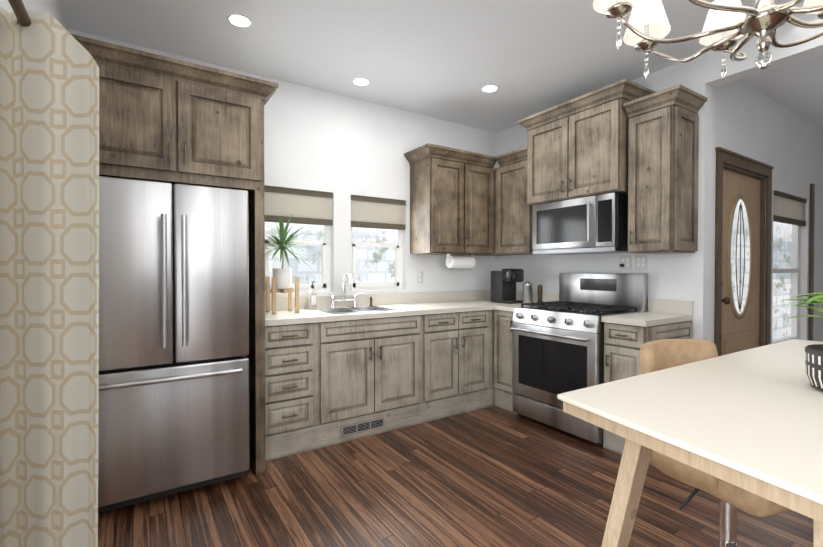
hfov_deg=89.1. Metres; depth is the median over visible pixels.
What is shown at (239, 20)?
recessed light
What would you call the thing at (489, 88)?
recessed light
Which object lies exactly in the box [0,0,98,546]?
curtain
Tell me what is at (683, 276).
wall
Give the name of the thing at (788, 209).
blinds
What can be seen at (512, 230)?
upper cabinet
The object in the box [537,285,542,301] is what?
pepper mill
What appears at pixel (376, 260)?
window
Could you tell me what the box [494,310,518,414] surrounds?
base cabinet
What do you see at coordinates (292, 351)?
base cabinet
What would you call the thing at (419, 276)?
electrical outlet
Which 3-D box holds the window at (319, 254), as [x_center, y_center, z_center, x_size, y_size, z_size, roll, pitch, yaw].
[-0.949,-0.266,3.464,0.600,0.860,0.112,0,1,-33]
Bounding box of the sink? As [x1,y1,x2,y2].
[315,306,398,313]
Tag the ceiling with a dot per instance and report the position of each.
(446, 60)
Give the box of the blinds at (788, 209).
[773,191,805,225]
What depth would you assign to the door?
3.44 m
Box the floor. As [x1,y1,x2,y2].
[98,406,813,546]
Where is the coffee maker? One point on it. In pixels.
(503, 285)
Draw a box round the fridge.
[98,176,249,512]
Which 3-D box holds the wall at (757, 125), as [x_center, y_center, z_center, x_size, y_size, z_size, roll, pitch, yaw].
[3.856,-0.180,4.229,4.200,2.740,0.140,0,1,-33]
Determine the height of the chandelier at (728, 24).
0.863 m
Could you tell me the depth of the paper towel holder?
4.03 m
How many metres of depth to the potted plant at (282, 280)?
3.09 m
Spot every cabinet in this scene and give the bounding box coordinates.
[71,34,278,474]
[265,322,320,460]
[321,315,424,447]
[404,143,496,254]
[425,310,492,421]
[474,147,536,255]
[493,310,493,405]
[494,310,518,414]
[517,78,654,205]
[603,321,692,453]
[623,84,707,253]
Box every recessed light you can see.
[227,13,251,27]
[352,78,369,85]
[481,85,498,91]
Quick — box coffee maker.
[491,269,523,303]
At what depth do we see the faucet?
3.54 m
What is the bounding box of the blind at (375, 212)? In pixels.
[351,195,405,229]
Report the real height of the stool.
0.955 m
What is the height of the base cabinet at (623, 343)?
0.876 m
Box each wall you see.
[0,0,67,30]
[68,28,494,297]
[495,53,713,341]
[712,80,822,343]
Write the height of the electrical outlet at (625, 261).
0.115 m
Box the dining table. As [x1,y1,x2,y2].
[557,339,822,546]
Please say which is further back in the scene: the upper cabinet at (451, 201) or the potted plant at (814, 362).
the upper cabinet at (451, 201)
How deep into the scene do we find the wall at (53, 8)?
1.97 m
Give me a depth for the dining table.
1.01 m
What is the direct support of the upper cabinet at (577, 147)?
attached to the wall at (683, 276)
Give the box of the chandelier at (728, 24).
[593,0,822,77]
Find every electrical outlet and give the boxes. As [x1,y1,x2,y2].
[417,271,422,282]
[620,255,630,269]
[635,255,646,269]
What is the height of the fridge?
1.690 m
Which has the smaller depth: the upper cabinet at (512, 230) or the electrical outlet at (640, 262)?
the electrical outlet at (640, 262)
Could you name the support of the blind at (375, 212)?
attached to the wall at (342, 148)
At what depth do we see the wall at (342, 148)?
3.65 m
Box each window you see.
[265,222,333,294]
[351,227,405,291]
[772,221,800,343]
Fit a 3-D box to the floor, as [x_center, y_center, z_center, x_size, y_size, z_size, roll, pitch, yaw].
[2.956,1.246,2.021,8.140,0.060,6.880,0,1,-33]
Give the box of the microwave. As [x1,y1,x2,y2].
[532,192,627,254]
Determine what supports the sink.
in the countertop at (417, 303)
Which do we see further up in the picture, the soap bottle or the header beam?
the header beam
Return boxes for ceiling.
[60,0,822,132]
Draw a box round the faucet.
[326,273,372,307]
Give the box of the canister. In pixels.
[523,281,532,302]
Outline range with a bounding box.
[511,273,647,444]
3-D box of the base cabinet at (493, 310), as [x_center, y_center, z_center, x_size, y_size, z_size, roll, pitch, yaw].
[0.785,0.752,4.166,0.734,0.876,0.616,0,1,-33]
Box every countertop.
[265,290,558,325]
[601,298,692,326]
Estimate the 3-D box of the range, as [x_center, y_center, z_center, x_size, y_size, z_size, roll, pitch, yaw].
[1.310,0.598,3.351,0.728,1.205,0.770,0,1,-33]
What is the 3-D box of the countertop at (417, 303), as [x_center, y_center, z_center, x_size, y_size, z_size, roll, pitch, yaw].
[0.056,0.253,3.522,2.653,0.137,0.887,0,1,-33]
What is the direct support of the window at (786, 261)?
in the wall at (757, 125)
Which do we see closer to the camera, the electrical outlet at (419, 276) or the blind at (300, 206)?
the blind at (300, 206)
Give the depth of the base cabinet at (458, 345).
3.55 m
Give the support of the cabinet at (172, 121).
on the floor
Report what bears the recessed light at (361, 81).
in the ceiling
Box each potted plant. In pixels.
[265,215,316,313]
[780,292,822,389]
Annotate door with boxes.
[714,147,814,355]
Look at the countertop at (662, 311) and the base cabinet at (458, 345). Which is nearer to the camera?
the countertop at (662, 311)
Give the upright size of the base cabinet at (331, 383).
0.876 m
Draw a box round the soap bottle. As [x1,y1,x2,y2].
[308,281,316,309]
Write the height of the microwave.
0.430 m
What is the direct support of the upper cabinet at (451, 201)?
attached to the wall at (342, 148)
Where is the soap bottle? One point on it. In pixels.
(312, 299)
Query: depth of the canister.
3.77 m
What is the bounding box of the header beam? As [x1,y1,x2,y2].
[705,14,822,87]
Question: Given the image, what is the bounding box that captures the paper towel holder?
[446,254,475,267]
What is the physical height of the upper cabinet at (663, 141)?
1.067 m
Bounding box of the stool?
[640,339,790,546]
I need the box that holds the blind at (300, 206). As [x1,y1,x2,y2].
[264,186,332,225]

